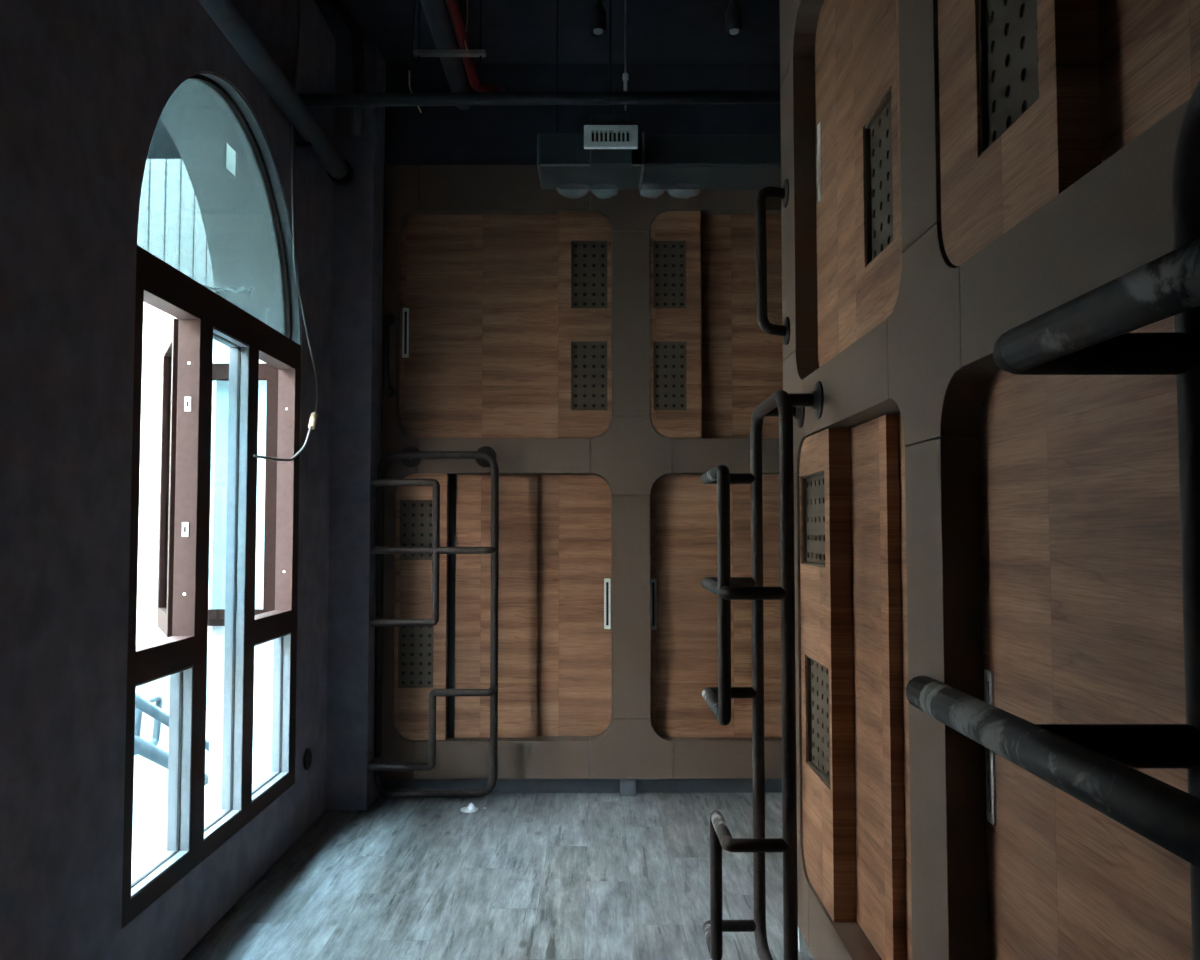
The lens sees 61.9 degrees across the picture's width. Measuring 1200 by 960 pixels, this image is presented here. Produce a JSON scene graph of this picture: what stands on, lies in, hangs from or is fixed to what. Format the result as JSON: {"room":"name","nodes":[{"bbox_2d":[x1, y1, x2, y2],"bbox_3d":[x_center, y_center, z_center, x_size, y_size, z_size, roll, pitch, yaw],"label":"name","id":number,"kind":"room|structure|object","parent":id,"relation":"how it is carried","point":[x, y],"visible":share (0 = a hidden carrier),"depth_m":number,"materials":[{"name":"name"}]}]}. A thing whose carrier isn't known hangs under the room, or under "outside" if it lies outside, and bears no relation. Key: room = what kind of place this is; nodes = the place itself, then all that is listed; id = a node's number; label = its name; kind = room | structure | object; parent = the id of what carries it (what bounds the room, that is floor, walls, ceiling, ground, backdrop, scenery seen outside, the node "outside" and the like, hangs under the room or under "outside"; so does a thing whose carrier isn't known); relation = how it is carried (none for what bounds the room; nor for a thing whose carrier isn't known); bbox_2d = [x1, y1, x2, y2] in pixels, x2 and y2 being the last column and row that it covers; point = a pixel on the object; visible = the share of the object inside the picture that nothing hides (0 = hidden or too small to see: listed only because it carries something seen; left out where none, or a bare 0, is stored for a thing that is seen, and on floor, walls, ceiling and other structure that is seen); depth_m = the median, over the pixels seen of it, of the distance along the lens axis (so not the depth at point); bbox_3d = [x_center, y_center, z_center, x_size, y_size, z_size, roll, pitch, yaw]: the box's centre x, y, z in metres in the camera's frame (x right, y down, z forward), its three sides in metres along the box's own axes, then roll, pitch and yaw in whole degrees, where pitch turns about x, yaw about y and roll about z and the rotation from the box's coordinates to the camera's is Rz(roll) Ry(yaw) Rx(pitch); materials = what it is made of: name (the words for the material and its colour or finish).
{"room":"dormitory","nodes":[
{"label":"dormitory","id":0,"kind":"room"},
{"bbox_2d":[0,0,335,959],"bbox_3d":[-1.604,0.036,1.797,0.400,5.400,8.800,0,-3,0],"label":"wall","id":1,"kind":"structure","parent":0,"point":[85,85],"depth_m":2.80,"materials":[{"name":"paint"}]},
{"bbox_2d":[121,71,300,928],"bbox_3d":[-1.680,-0.077,3.850,0.540,2.884,1.690,0,-3,0],"label":"window","id":2,"kind":"structure","parent":1,"relation":"in","point":[199,222],"depth_m":3.82,"materials":[{"name":"brown metal"}]},
{"bbox_2d":[202,284,253,294],"bbox_3d":[-1.460,-0.759,3.929,0.012,0.134,0.544,0,-3,0],"label":"film","id":3,"kind":"object","parent":2,"relation":"attached to","point":[208,287],"visible":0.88,"depth_m":3.95,"materials":[{"name":"plastic"}]},
{"bbox_2d":[226,143,235,175],"bbox_3d":[-1.465,-1.271,3.970,0.002,0.100,0.095,0,-3,0],"label":"sticker","id":4,"kind":"object","parent":2,"relation":"attached to","point":[230,153],"visible":1,"depth_m":3.96,"materials":[{"name":"white paper"}]},
{"bbox_2d":[198,0,352,184],"bbox_3d":[-1.341,-1.699,2.842,0.130,0.123,4.720,0,-3,0],"label":"pipe","id":5,"kind":"object","parent":1,"relation":"attached to","point":[226,14],"visible":1,"depth_m":4.06,"materials":[{"name":"metal"}]},
{"bbox_2d":[304,748,311,769],"bbox_3d":[-1.403,1.342,4.808,0.014,0.100,0.100,0,-3,0],"label":"wall outlet","id":6,"kind":"object","parent":1,"relation":"attached to","point":[308,755],"visible":1,"depth_m":4.79,"materials":[{"name":"black plastic"}]},
{"bbox_2d":[299,90,779,106],"bbox_3d":[0.216,-1.688,4.416,3.250,0.080,0.056,0,-3,0],"label":"pipe","id":7,"kind":"object","parent":1,"relation":"attached to","point":[754,96],"visible":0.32,"depth_m":4.39,"materials":[{"name":"metal"}]},
{"bbox_2d":[326,40,385,809],"bbox_3d":[-1.306,-0.313,5.479,0.210,4.050,0.480,0,-3,0],"label":"wall pier","id":8,"kind":"object","parent":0,"point":[357,287],"visible":0.79,"depth_m":5.25,"materials":[{"name":"black paint"}]},
{"bbox_2d":[182,793,814,959],"bbox_3d":[0.886,1.595,1.727,4.620,0.120,8.800,0,-3,0],"label":"floor","id":9,"kind":"structure","parent":0,"point":[522,876],"depth_m":4.08,"materials":[{"name":"grey plastic"}]},
{"bbox_2d":[460,803,477,812],"bbox_3d":[-0.670,1.677,5.124,0.092,0.041,0.092,0,-3,0],"label":"cap","id":10,"kind":"object","parent":9,"relation":"on","point":[471,808],"visible":1,"depth_m":5.12,"materials":[{"name":"white plastic"}]},
{"bbox_2d":[381,165,781,795],"bbox_3d":[0.136,-0.018,5.543,3.085,3.467,0.130,0,-3,0],"label":"frame","id":11,"kind":"object","parent":9,"relation":"on","point":[630,456],"visible":0.61,"depth_m":5.48,"materials":[{"name":"beige laminate"}]},
{"bbox_2d":[382,313,395,397],"bbox_3d":[-1.161,-0.689,5.458,0.070,0.470,0.096,0,-3,0],"label":"grab rail","id":12,"kind":"object","parent":11,"relation":"attached to","point":[388,391],"visible":1,"depth_m":5.42,"materials":[{"name":"black metal"}]},
{"bbox_2d":[367,446,498,797],"bbox_3d":[-0.866,0.738,5.274,0.651,1.864,0.328,0,-3,0],"label":"ladder","id":13,"kind":"object","parent":11,"relation":"attached to","point":[410,456],"visible":1,"depth_m":5.26,"materials":[{"name":"black metal"}]},
{"bbox_2d":[393,474,610,739],"bbox_3d":[-0.529,0.690,5.514,1.187,1.448,0.103,0,-3,-2],"label":"door","id":14,"kind":"structure","parent":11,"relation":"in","point":[554,553],"depth_m":5.53,"materials":[{"name":"brown wood"}]},
{"bbox_2d":[400,626,431,685],"bbox_3d":[-1.001,0.952,5.457,0.190,0.356,0.004,0,-3,0],"label":"vent grille","id":15,"kind":"object","parent":14,"relation":"attached to","point":[415,641],"depth_m":5.46,"materials":[{"name":"grey metal"}]},
{"bbox_2d":[401,501,431,558],"bbox_3d":[-1.001,0.274,5.489,0.190,0.327,0.004,0,-3,0],"label":"vent grille","id":16,"kind":"object","parent":14,"relation":"attached to","point":[416,516],"depth_m":5.49,"materials":[{"name":"grey metal"}]},
{"bbox_2d":[399,211,610,437],"bbox_3d":[-0.528,-0.862,5.570,1.183,1.264,0.090,0,-3,0],"label":"door","id":17,"kind":"structure","parent":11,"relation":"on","point":[505,320],"depth_m":5.58,"materials":[{"name":"brown wood"}]},
{"bbox_2d":[572,343,605,408],"bbox_3d":[-0.059,-0.574,5.532,0.200,0.382,0.004,0,-3,0],"label":"vent grille","id":18,"kind":"object","parent":17,"relation":"attached to","point":[588,359],"depth_m":5.53,"materials":[{"name":"grey metal"}]},
{"bbox_2d":[573,242,605,306],"bbox_3d":[-0.059,-1.139,5.559,0.200,0.380,0.004,0,-3,0],"label":"vent grille","id":19,"kind":"object","parent":17,"relation":"attached to","point":[589,258],"depth_m":5.56,"materials":[{"name":"grey metal"}]},
{"bbox_2d":[649,211,782,437],"bbox_3d":[0.867,-0.862,5.572,1.179,1.264,0.090,0,-3,0],"label":"door","id":20,"kind":"structure","parent":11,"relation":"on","point":[712,362],"depth_m":5.58,"materials":[{"name":"brown wood"}]},
{"bbox_2d":[654,243,684,306],"bbox_3d":[0.386,-1.139,5.560,0.182,0.380,0.004,0,-3,0],"label":"vent grille","id":21,"kind":"object","parent":20,"relation":"attached to","point":[669,258],"depth_m":5.56,"materials":[{"name":"grey metal"}]},
{"bbox_2d":[655,343,684,408],"bbox_3d":[0.386,-0.574,5.533,0.182,0.382,0.004,0,-3,0],"label":"vent grille","id":22,"kind":"object","parent":20,"relation":"attached to","point":[669,357],"depth_m":5.53,"materials":[{"name":"grey metal"}]},
{"bbox_2d":[650,474,781,736],"bbox_3d":[0.866,0.689,5.498,1.180,1.446,0.090,0,-3,0],"label":"door","id":23,"kind":"structure","parent":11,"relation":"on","point":[683,508],"depth_m":5.52,"materials":[{"name":"brown wood"}]},
{"bbox_2d":[780,0,1189,959],"bbox_3d":[1.287,-0.216,1.403,1.220,3.467,4.537,0,-3,0],"label":"frame","id":24,"kind":"object","parent":9,"relation":"on","point":[931,363],"visible":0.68,"depth_m":2.01,"materials":[{"name":"beige laminate"}]},
{"bbox_2d":[701,381,823,959],"bbox_3d":[0.508,0.634,3.134,0.328,1.866,0.591,0,-3,0],"label":"ladder","id":25,"kind":"object","parent":24,"relation":"attached to","point":[781,404],"visible":1,"depth_m":2.93,"materials":[{"name":"black metal"}]},
{"bbox_2d":[755,179,789,344],"bbox_3d":[0.613,-0.784,3.584,0.118,0.600,0.117,0,-3,0],"label":"grab rail","id":26,"kind":"object","parent":24,"relation":"attached to","point":[764,193],"visible":1,"depth_m":3.54,"materials":[{"name":"black metal"}]},
{"bbox_2d":[799,414,911,959],"bbox_3d":[0.743,0.559,2.790,0.103,1.446,1.204,0,-3,-3],"label":"door","id":27,"kind":"structure","parent":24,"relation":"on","point":[856,764],"depth_m":2.89,"materials":[{"name":"brown wood"}]},
{"bbox_2d":[806,474,824,563],"bbox_3d":[0.702,0.127,3.212,0.004,0.295,0.357,0,-3,0],"label":"vent grille","id":28,"kind":"object","parent":27,"relation":"attached to","point":[815,483],"depth_m":3.25,"materials":[{"name":"grey metal"}]},
{"bbox_2d":[811,660,829,779],"bbox_3d":[0.702,0.749,3.142,0.004,0.355,0.345,0,-3,0],"label":"vent grille","id":29,"kind":"object","parent":27,"relation":"attached to","point":[820,669],"depth_m":3.16,"materials":[{"name":"grey metal"}]},
{"bbox_2d":[815,0,902,366],"bbox_3d":[0.727,-0.992,2.865,0.090,1.264,1.199,0,-3,0],"label":"door","id":30,"kind":"structure","parent":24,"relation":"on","point":[857,82],"depth_m":2.65,"materials":[{"name":"brown wood"}]},
{"bbox_2d":[870,99,892,259],"bbox_3d":[0.703,-0.738,2.465,0.004,0.370,0.250,0,-3,0],"label":"vent grille","id":31,"kind":"object","parent":30,"relation":"attached to","point":[881,184],"depth_m":2.49,"materials":[{"name":"grey metal"}]},
{"bbox_2d":[938,0,1199,265],"bbox_3d":[0.730,-1.061,1.429,0.090,1.264,1.204,0,-3,0],"label":"door","id":32,"kind":"structure","parent":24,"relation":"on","point":[1035,95],"depth_m":1.56,"materials":[{"name":"brown wood"}]},
{"bbox_2d":[986,0,1038,144],"bbox_3d":[0.705,-0.780,1.696,0.004,0.380,0.250,0,-3,0],"label":"vent grille","id":33,"kind":"object","parent":32,"relation":"attached to","point":[1012,84],"depth_m":1.72,"materials":[{"name":"grey metal"}]},
{"bbox_2d":[979,315,1192,959],"bbox_3d":[0.730,0.490,1.355,0.090,1.446,1.204,0,-3,0],"label":"door","id":34,"kind":"structure","parent":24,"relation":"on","point":[1081,560],"depth_m":1.56,"materials":[{"name":"brown wood"}]},
{"bbox_2d":[906,80,1199,959],"bbox_3d":[0.513,0.516,0.725,0.328,1.870,0.836,0,-3,0],"label":"ladder","id":35,"kind":"object","parent":9,"relation":"on","point":[1087,334],"visible":1,"depth_m":0.87,"materials":[{"name":"black metal"}]},
{"bbox_2d":[408,189,667,730],"bbox_3d":[0.888,-0.298,5.783,4.600,4.050,0.200,0,-3,0],"label":"wall","id":36,"kind":"structure","parent":0,"point":[590,189],"depth_m":5.67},
{"bbox_2d":[382,779,781,792],"bbox_3d":[0.896,1.670,5.543,4.185,0.096,0.110,0,-3,0],"label":"baseboard","id":37,"kind":"structure","parent":36,"relation":"attached to","point":[502,785],"depth_m":5.49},
{"bbox_2d":[314,0,779,63],"bbox_3d":[0.696,-2.586,1.928,5.000,0.150,8.800,0,-3,0],"label":"ceiling","id":38,"kind":"structure","parent":0,"point":[512,31],"depth_m":5.23,"materials":[{"name":"paint"}]},
{"bbox_2d":[253,0,318,460],"bbox_3d":[-1.358,-1.230,4.418,0.038,2.321,0.815,0,-3,1],"label":"cable","id":39,"kind":"object","parent":38,"relation":"hanging from","point":[312,422],"visible":0.94,"depth_m":4.52,"materials":[{"name":"beige plastic"}]},
{"bbox_2d":[328,0,365,139],"bbox_3d":[-1.156,-1.961,4.507,0.198,0.855,0.076,0,-3,0],"label":"pipe","id":40,"kind":"object","parent":38,"relation":"hanging from","point":[357,37],"visible":1,"depth_m":4.49,"materials":[{"name":"black metal"}]},
{"bbox_2d":[408,0,421,112],"bbox_3d":[-0.892,-2.057,4.796,0.050,0.632,0.106,2,-3,-29],"label":"wire","id":41,"kind":"object","parent":38,"relation":"hanging from","point":[413,25],"visible":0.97,"depth_m":4.84,"materials":[{"name":"black rubber"}]},
{"bbox_2d":[413,0,485,62],"bbox_3d":[-0.735,-2.203,4.892,0.350,0.330,0.035,0,-3,0],"label":"strut","id":42,"kind":"object","parent":38,"relation":"hanging from","point":[418,52],"visible":1,"depth_m":4.87,"materials":[{"name":"metal"}]},
{"bbox_2d":[464,0,469,55],"bbox_3d":[-0.636,-2.201,4.807,0.031,0.341,0.012,-1,-3,23],"label":"hanging wire","id":43,"kind":"object","parent":38,"relation":"hanging from","point":[467,0],"visible":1,"depth_m":4.81,"materials":[{"name":"orange metal"}]},
{"bbox_2d":[622,0,628,110],"bbox_3d":[0.115,-2.026,4.523,0.026,0.720,0.026,-1,-3,22],"label":"rod","id":44,"kind":"object","parent":38,"relation":"hanging from","point":[625,76],"visible":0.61,"depth_m":4.51,"materials":[{"name":"metal"}]},
{"bbox_2d":[537,0,780,198],"bbox_3d":[0.801,-1.877,4.798,2.180,0.991,0.378,0,-3,0],"label":"air duct","id":45,"kind":"object","parent":38,"relation":"hanging from","point":[682,165],"visible":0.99,"depth_m":4.61,"materials":[{"name":"metal"}]},
{"bbox_2d":[584,115,637,170],"bbox_3d":[0.049,-1.525,4.512,0.241,0.220,0.148,0,-3,0],"label":"outlet","id":46,"kind":"object","parent":45,"relation":"attached to","point":[610,139],"visible":1,"depth_m":4.47,"materials":[{"name":"white plastic"}]},
{"bbox_2d":[584,125,637,148],"bbox_3d":[0.049,-1.528,4.457,0.241,0.106,0.036,0,-3,0],"label":"grille","id":47,"kind":"object","parent":46,"relation":"attached to","point":[595,136],"depth_m":4.45,"materials":[{"name":"white plastic"}]},
{"bbox_3d":[0.072,-2.252,4.338,1.160,0.285,0.040,0,-3,0],"label":"track","id":48,"kind":"object","parent":38,"relation":"hanging from","visible":0},
{"bbox_2d":[575,0,606,38],"bbox_3d":[-0.040,-2.020,4.310,0.137,0.212,0.090,0,-3,0],"label":"track spotlight","id":49,"kind":"object","parent":48,"relation":"attached to","point":[598,23],"visible":1,"depth_m":4.29,"materials":[{"name":"black metal"}]},
{"bbox_2d":[709,0,742,38],"bbox_3d":[0.545,-2.020,4.311,0.137,0.212,0.090,0,-3,0],"label":"track spotlight","id":50,"kind":"object","parent":48,"relation":"attached to","point":[733,14],"visible":1,"depth_m":4.29,"materials":[{"name":"black metal"}]},
{"bbox_2d":[385,64,780,164],"bbox_3d":[0.889,-2.038,5.701,4.600,0.583,0.210,0,-3,0],"label":"wall header","id":51,"kind":"structure","parent":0,"point":[505,134],"depth_m":5.59,"materials":[{"name":"paint"}]},
{"bbox_2d":[420,0,470,109],"bbox_3d":[-0.759,-2.212,3.599,0.105,0.098,3.980,0,-3,0],"label":"conduit","id":52,"kind":"object","parent":51,"relation":"attached to","point":[435,11],"visible":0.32,"depth_m":4.82,"materials":[{"name":"black metal"}]},
{"bbox_2d":[446,0,505,91],"bbox_3d":[-0.605,-2.233,3.615,0.166,0.142,4.009,0,-3,0],"label":"pipe","id":53,"kind":"object","parent":51,"relation":"attached to","point":[453,6],"visible":0.8,"depth_m":4.96,"materials":[{"name":"red metal"}]},
{"label":"outside","id":54,"kind":"structure","parent":0,"visible":0},
{"bbox_2d":[133,709,209,832],"bbox_3d":[-5.418,2.554,8.877,7.200,0.150,34.000,0,-3,0],"label":"ground","id":55,"kind":"structure","parent":54,"point":[150,792],"depth_m":7.97,"materials":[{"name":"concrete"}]},
{"bbox_2d":[134,693,209,785],"bbox_3d":[-2.879,1.854,6.813,0.220,1.672,3.035,0,-3,0],"label":"stair railing","id":56,"kind":"object","parent":55,"relation":"on","point":[150,751],"visible":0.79,"depth_m":6.35,"materials":[{"name":"grey metal"}]},
{"bbox_2d":[136,302,216,739],"bbox_3d":[-4.660,-1.656,17.640,0.650,9.100,16.900,0,-3,0],"label":"building","id":57,"kind":"structure","parent":55,"relation":"on","point":[156,323],"depth_m":9.88,"materials":[{"name":"white stone"}]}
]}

